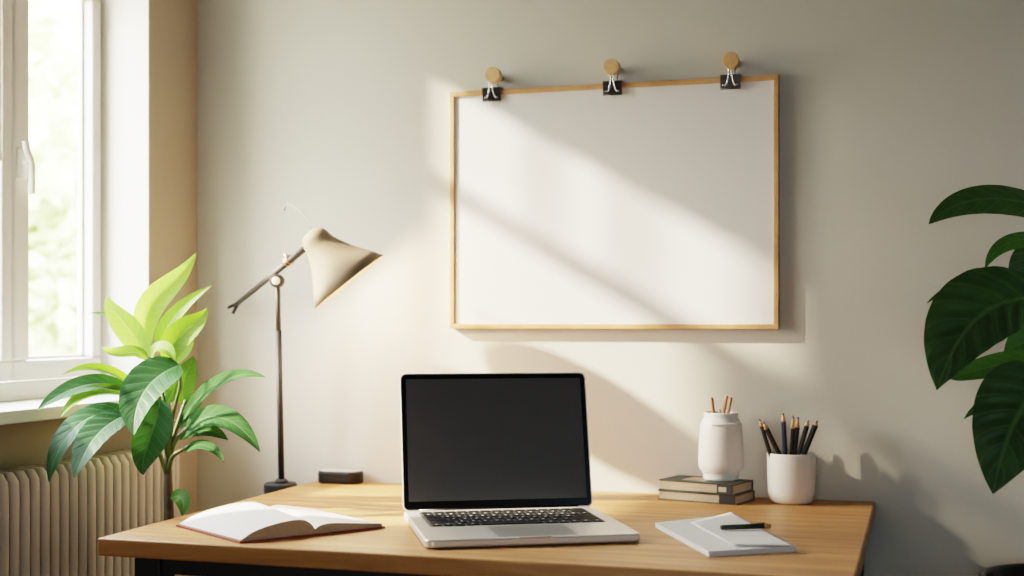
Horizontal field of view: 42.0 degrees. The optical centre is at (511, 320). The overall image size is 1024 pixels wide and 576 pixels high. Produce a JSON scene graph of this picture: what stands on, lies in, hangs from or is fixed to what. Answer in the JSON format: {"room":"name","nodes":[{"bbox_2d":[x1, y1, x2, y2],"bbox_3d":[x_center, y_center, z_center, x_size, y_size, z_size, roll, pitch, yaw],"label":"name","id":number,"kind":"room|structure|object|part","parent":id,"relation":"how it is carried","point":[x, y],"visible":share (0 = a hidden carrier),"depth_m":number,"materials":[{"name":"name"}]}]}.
{"room":"home office","nodes":[
{"label":"home office","id":0,"kind":"room"},
{"bbox_2d":[150,0,196,575],"bbox_3d":[-1.439,-0.200,1.083,0.150,2.600,4.300,0,0,17],"label":"wall","id":1,"kind":"structure","parent":0,"point":[173,23],"depth_m":3.03,"materials":[{"name":"paint"}]},
{"bbox_2d":[0,418,131,469],"bbox_3d":[-0.907,0.598,2.557,0.008,0.825,0.830,0,0,17],"label":"wall","id":2,"kind":"structure","parent":1,"relation":"attached to","point":[27,443],"depth_m":2.54,"materials":[{"name":"brown paint"}]},
{"bbox_2d":[0,0,171,424],"bbox_3d":[-0.952,-0.407,2.578,0.222,1.185,0.744,0,0,17],"label":"window","id":3,"kind":"structure","parent":1,"relation":"in","point":[114,35],"depth_m":2.91,"materials":[{"name":"white wood"}]},
{"bbox_3d":[-1.067,-0.303,2.459,0.039,0.846,0.402,0,0,17],"label":"sash frame","id":4,"kind":"part","parent":3,"relation":"part of","materials":[{"name":"white"}]},
{"bbox_3d":[-0.969,-0.305,2.658,0.033,0.106,0.034,0,0,17],"label":"handle","id":5,"kind":"part","parent":3,"relation":"part of","materials":[{"name":"white metal"}]},
{"bbox_3d":[-1.031,-0.417,2.602,0.033,1.154,0.732,0,0,17],"label":"frame","id":6,"kind":"part","parent":3,"relation":"part of","materials":[{"name":"white"}]},
{"bbox_3d":[-0.964,-0.303,2.797,0.039,0.846,0.296,0,0,17],"label":"sash frame","id":7,"kind":"part","parent":3,"relation":"part of","materials":[{"name":"white"}]},
{"bbox_3d":[-0.952,0.172,2.578,0.222,0.025,0.744,0,0,17],"label":"sill","id":8,"kind":"part","parent":3,"relation":"part of","materials":[{"name":"white"}]},
{"bbox_2d":[197,0,1023,575],"bbox_3d":[0.895,-0.200,2.719,3.650,2.600,0.200,0,0,17],"label":"wall","id":9,"kind":"structure","parent":0,"point":[337,112],"depth_m":2.81,"materials":[{"name":"paint"}]},
{"bbox_2d":[485,67,502,83],"bbox_3d":[-0.034,-0.525,2.870,0.033,0.033,0.056,0,0,17],"label":"peg","id":10,"kind":"object","parent":9,"relation":"attached to","point":[493,75],"visible":1,"depth_m":2.84,"materials":[{"name":"brown wood"}]},
{"bbox_2d":[603,58,620,75],"bbox_3d":[0.213,-0.527,2.794,0.033,0.033,0.056,0,0,17],"label":"peg","id":11,"kind":"object","parent":9,"relation":"attached to","point":[612,67],"visible":1,"depth_m":2.77,"materials":[{"name":"brown wood"}]},
{"bbox_2d":[450,75,778,328],"bbox_3d":[0.204,-0.241,2.816,0.708,0.516,0.016,0,0,17],"label":"whiteboard","id":12,"kind":"object","parent":9,"relation":"attached to","point":[654,204],"visible":1,"depth_m":2.81,"materials":[{"name":"white wood"}]},
{"bbox_2d":[482,79,502,101],"bbox_3d":[-0.040,-0.505,2.887,0.045,0.062,0.028,0,0,17],"label":"binder clip","id":13,"kind":"object","parent":12,"relation":"attached to","point":[491,93],"visible":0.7,"depth_m":2.88,"materials":[{"name":"black metal"}]},
{"bbox_3d":[-0.045,-0.500,2.877,0.030,0.040,0.006,0,0,17],"label":"wire handle","id":14,"kind":"part","parent":13,"relation":"part of","materials":[{"name":"silver metal"}]},
{"bbox_2d":[603,73,623,95],"bbox_3d":[0.213,-0.506,2.809,0.041,0.064,0.028,0,0,17],"label":"binder clip","id":15,"kind":"object","parent":12,"relation":"attached to","point":[610,87],"visible":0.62,"depth_m":2.80,"materials":[{"name":"black metal"}]},
{"bbox_3d":[0.210,-0.500,2.799,0.030,0.040,0.006,0,0,17],"label":"wire handle","id":16,"kind":"part","parent":15,"relation":"part of","materials":[{"name":"silver metal"}]},
{"bbox_2d":[720,68,741,89],"bbox_3d":[0.449,-0.505,2.736,0.041,0.064,0.028,0,0,17],"label":"binder clip","id":17,"kind":"object","parent":12,"relation":"attached to","point":[729,81],"visible":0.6,"depth_m":2.73,"materials":[{"name":"black metal"}]},
{"bbox_3d":[0.446,-0.500,2.726,0.030,0.040,0.006,0,0,17],"label":"wire handle","id":18,"kind":"part","parent":17,"relation":"part of","materials":[{"name":"silver metal"}]},
{"bbox_2d":[722,52,739,69],"bbox_3d":[0.449,-0.527,2.721,0.033,0.033,0.056,0,0,17],"label":"peg","id":19,"kind":"object","parent":9,"relation":"attached to","point":[730,60],"visible":1,"depth_m":2.69,"materials":[{"name":"brown wood"}]},
{"bbox_3d":[0.233,1.200,0.568,3.650,0.200,4.700,0,0,17],"label":"floor","id":20,"kind":"structure","parent":0,"visible":0},
{"bbox_2d":[0,449,178,575],"bbox_3d":[-0.860,0.684,2.512,0.074,0.832,0.797,0,0,17],"label":"radiator","id":21,"kind":"object","parent":20,"relation":"on","point":[55,527],"visible":0.7,"depth_m":2.51,"materials":[{"name":"metal"}]},
{"bbox_3d":[-0.746,0.608,2.883,0.056,0.645,0.021,0,0,17],"label":"panel","id":22,"kind":"part","parent":21,"relation":"part of","materials":[{"name":"metal"}]},
{"bbox_2d":[37,253,264,575],"bbox_3d":[-0.692,0.484,2.558,0.407,1.231,0.288,0,0,-18],"label":"potted plant","id":23,"kind":"object","parent":20,"relation":"on","point":[150,420],"visible":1,"depth_m":2.54,"materials":[{"name":"green plant"}]},
{"bbox_2d":[98,480,874,575],"bbox_3d":[0.018,0.730,2.437,1.219,0.740,0.842,0,0,17],"label":"desk","id":24,"kind":"object","parent":20,"relation":"on","point":[829,537],"visible":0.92,"depth_m":2.16,"materials":[{"name":"brown wood"}]},
{"bbox_3d":[-0.599,0.745,2.239,0.048,0.710,0.048,0,0,17],"label":"leg","id":25,"kind":"part","parent":24,"relation":"part of","materials":[{"name":"black"}]},
{"bbox_2d":[176,501,384,543],"bbox_3d":[-0.412,0.345,2.334,0.272,0.029,0.273,0,0,-39],"label":"open book","id":26,"kind":"object","parent":24,"relation":"on","point":[250,521],"visible":1,"depth_m":2.27,"materials":[{"name":"white paper"}]},
{"bbox_3d":[-0.075,0.405,2.078,1.048,0.030,0.036,0,0,17],"label":"rail","id":27,"kind":"part","parent":24,"relation":"part of","materials":[{"name":"black"}]},
{"bbox_2d":[227,204,383,493],"bbox_3d":[-0.459,0.069,2.908,0.477,0.640,0.163,0,0,41],"label":"desk lamp","id":28,"kind":"object","parent":24,"relation":"attached to","point":[335,263],"visible":0.89,"depth_m":2.78,"materials":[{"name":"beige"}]},
{"bbox_3d":[-0.532,-0.095,2.919,0.014,0.131,0.301,0,0,-42],"label":"arm","id":29,"kind":"part","parent":28,"relation":"part of","materials":[{"name":"grey"}]},
{"bbox_3d":[-0.341,-0.110,2.805,0.163,0.172,0.166,0,0,37],"label":"lamp shade","id":30,"kind":"part","parent":28,"relation":"part of","materials":[{"name":"beige metal"}]},
{"bbox_2d":[318,469,362,483],"bbox_3d":[-0.381,0.346,2.969,0.102,0.028,0.058,0,0,17],"label":"speaker","id":31,"kind":"object","parent":24,"relation":"on","point":[327,476],"visible":1,"depth_m":2.94},
{"bbox_3d":[-0.381,0.333,2.969,0.094,0.002,0.050,0,0,17],"label":"panel","id":32,"kind":"part","parent":31,"relation":"part of","materials":[{"name":"grey plastic"}]},
{"bbox_2d":[400,372,639,547],"bbox_3d":[0.001,0.229,2.324,0.354,0.262,0.397,0,0,-11],"label":"laptop","id":33,"kind":"object","parent":24,"relation":"on","point":[489,459],"visible":1,"depth_m":2.47,"materials":[{"name":"silver metal"}]},
{"bbox_3d":[-0.030,0.223,2.487,0.354,0.249,0.067,0,0,-11],"label":"lid","id":34,"kind":"part","parent":33,"relation":"part of","materials":[{"name":"black glass"}]},
{"bbox_2d":[658,489,754,504],"bbox_3d":[0.391,0.350,2.688,0.171,0.020,0.095,0,0,31],"label":"closed book","id":35,"kind":"object","parent":24,"relation":"on","point":[745,497],"visible":0.8,"depth_m":2.65,"materials":[{"name":"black paper"}]},
{"bbox_2d":[659,475,752,494],"bbox_3d":[0.390,0.330,2.686,0.165,0.021,0.093,0,0,33],"label":"closed book","id":36,"kind":"object","parent":35,"relation":"on","point":[685,483],"visible":0.95,"depth_m":2.65,"materials":[{"name":"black paper"}]},
{"bbox_2d":[682,477,707,480],"bbox_3d":[0.378,0.319,2.694,0.050,0.001,0.060,0,0,33],"label":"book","id":37,"kind":"object","parent":36,"relation":"on","point":[683,478],"depth_m":2.69,"materials":[{"name":"beige paper"}]},
{"bbox_2d":[698,411,743,480],"bbox_3d":[0.421,0.252,2.691,0.091,0.135,0.091,0,0,17],"label":"jar","id":38,"kind":"object","parent":36,"relation":"on","point":[721,448],"visible":0.98,"depth_m":2.66,"materials":[{"name":"white ceramic"}]},
{"bbox_2d":[710,397,714,412],"bbox_3d":[0.410,0.229,2.679,0.026,0.151,0.007,0,0,0],"label":"wooden stick","id":39,"kind":"object","parent":38,"relation":"in","point":[711,398],"visible":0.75,"depth_m":2.67,"materials":[{"name":"brown wood"}]},
{"bbox_2d":[722,395,727,412],"bbox_3d":[0.416,0.227,2.677,0.035,0.156,0.007,0,0,0],"label":"wooden stick","id":40,"kind":"object","parent":38,"relation":"in","point":[726,396],"visible":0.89,"depth_m":2.67,"materials":[{"name":"brown wood"}]},
{"bbox_2d":[726,397,732,412],"bbox_3d":[0.428,0.230,2.703,0.037,0.150,0.007,0,0,0],"label":"wooden stick","id":41,"kind":"object","parent":38,"relation":"in","point":[730,398],"visible":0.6,"depth_m":2.70,"materials":[{"name":"brown wood"}]},
{"bbox_2d":[655,517,795,556],"bbox_3d":[0.339,0.356,2.223,0.149,0.008,0.352,0,0,-11],"label":"paper pad","id":42,"kind":"object","parent":24,"relation":"on","point":[684,531],"visible":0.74,"depth_m":2.12,"materials":[{"name":"white paper"}]},
{"bbox_2d":[690,512,794,545],"bbox_3d":[0.368,0.349,2.252,0.104,0.004,0.390,0,0,-5],"label":"paper sheet","id":43,"kind":"object","parent":42,"relation":"on","point":[711,525],"visible":0.92,"depth_m":2.21,"materials":[{"name":"white paper"}]},
{"bbox_2d":[720,522,770,529],"bbox_3d":[0.391,0.344,2.235,0.087,0.012,0.009,0,0,-6],"label":"pen","id":44,"kind":"object","parent":43,"relation":"on","point":[759,525],"visible":1,"depth_m":2.23,"materials":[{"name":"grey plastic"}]},
{"bbox_2d":[767,450,815,504],"bbox_3d":[0.553,0.310,2.644,0.096,0.099,0.096,0,0,17],"label":"pencil cup","id":45,"kind":"object","parent":24,"relation":"on","point":[791,479],"visible":0.91,"depth_m":2.60,"materials":[{"name":"white ceramic"}]},
{"bbox_2d":[759,418,771,457],"bbox_3d":[0.513,0.271,2.632,0.052,0.156,0.008,0,0,-1],"label":"pencil","id":46,"kind":"object","parent":45,"relation":"in","point":[763,432],"visible":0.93,"depth_m":2.63,"materials":[{"name":"black wood"}]},
{"bbox_2d":[763,422,780,453],"bbox_3d":[0.531,0.273,2.620,0.079,0.152,0.010,0,0,-3],"label":"pencil","id":47,"kind":"object","parent":45,"relation":"in","point":[766,428],"visible":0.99,"depth_m":2.62,"materials":[{"name":"black wood"}]},
{"bbox_2d":[781,414,786,454],"bbox_3d":[0.543,0.266,2.651,0.018,0.165,0.010,0,0,32],"label":"pencil","id":48,"kind":"object","parent":45,"relation":"in","point":[783,421],"visible":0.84,"depth_m":2.65,"materials":[{"name":"blue wood"}]},
{"bbox_2d":[789,416,794,454],"bbox_3d":[0.548,0.267,2.622,0.014,0.162,0.008,0,0,9],"label":"pencil","id":49,"kind":"object","parent":45,"relation":"in","point":[792,422],"visible":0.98,"depth_m":2.62,"materials":[{"name":"black wood"}]},
{"bbox_2d":[793,417,799,454],"bbox_3d":[0.557,0.269,2.647,0.027,0.158,0.011,0,0,28],"label":"pencil","id":50,"kind":"object","parent":45,"relation":"in","point":[797,425],"visible":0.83,"depth_m":2.64,"materials":[{"name":"black wood"}]},
{"bbox_2d":[797,420,808,454],"bbox_3d":[0.568,0.273,2.664,0.050,0.151,0.010,0,0,-5],"label":"pencil","id":51,"kind":"object","parent":45,"relation":"in","point":[806,426],"visible":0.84,"depth_m":2.66,"materials":[{"name":"black wood"}]},
{"bbox_2d":[800,420,817,454],"bbox_3d":[0.570,0.273,2.637,0.068,0.154,0.012,0,0,2],"label":"pencil","id":52,"kind":"object","parent":45,"relation":"in","point":[814,427],"visible":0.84,"depth_m":2.63,"materials":[{"name":"black wood"}]},
{"bbox_2d":[924,185,1023,575],"bbox_3d":[0.918,0.431,2.289,0.311,1.338,0.497,0,0,41],"label":"potted plant","id":53,"kind":"object","parent":20,"relation":"on","point":[976,310],"visible":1,"depth_m":2.22,"materials":[{"name":"green plant"}]},
{"bbox_3d":[0.985,0.777,2.360,0.304,0.645,0.304,0,0,17],"label":"planter","id":54,"kind":"part","parent":53,"relation":"part of","materials":[{"name":"black ceramic"}]},
{"label":"outside","id":55,"kind":"structure","parent":0,"visible":0},
{"bbox_3d":[-14.479,4.210,9.962,29.700,0.180,55.000,0,0,17],"label":"lawn","id":56,"kind":"structure","parent":55,"visible":0},
{"bbox_2d":[29,314,74,348],"bbox_3d":[-4.159,-0.088,12.520,3.378,8.380,3.231,0,0,17],"label":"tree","id":57,"kind":"object","parent":56,"relation":"on","point":[30,318],"visible":0.02,"depth_m":12.30,"materials":[{"name":"green plant"}]},
{"bbox_2d":[29,0,77,355],"bbox_3d":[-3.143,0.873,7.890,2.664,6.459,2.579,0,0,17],"label":"window pane","id":58,"kind":"object","parent":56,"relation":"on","point":[53,73],"visible":0.26,"depth_m":7.49,"materials":[{"name":"clear glass"}]}
]}

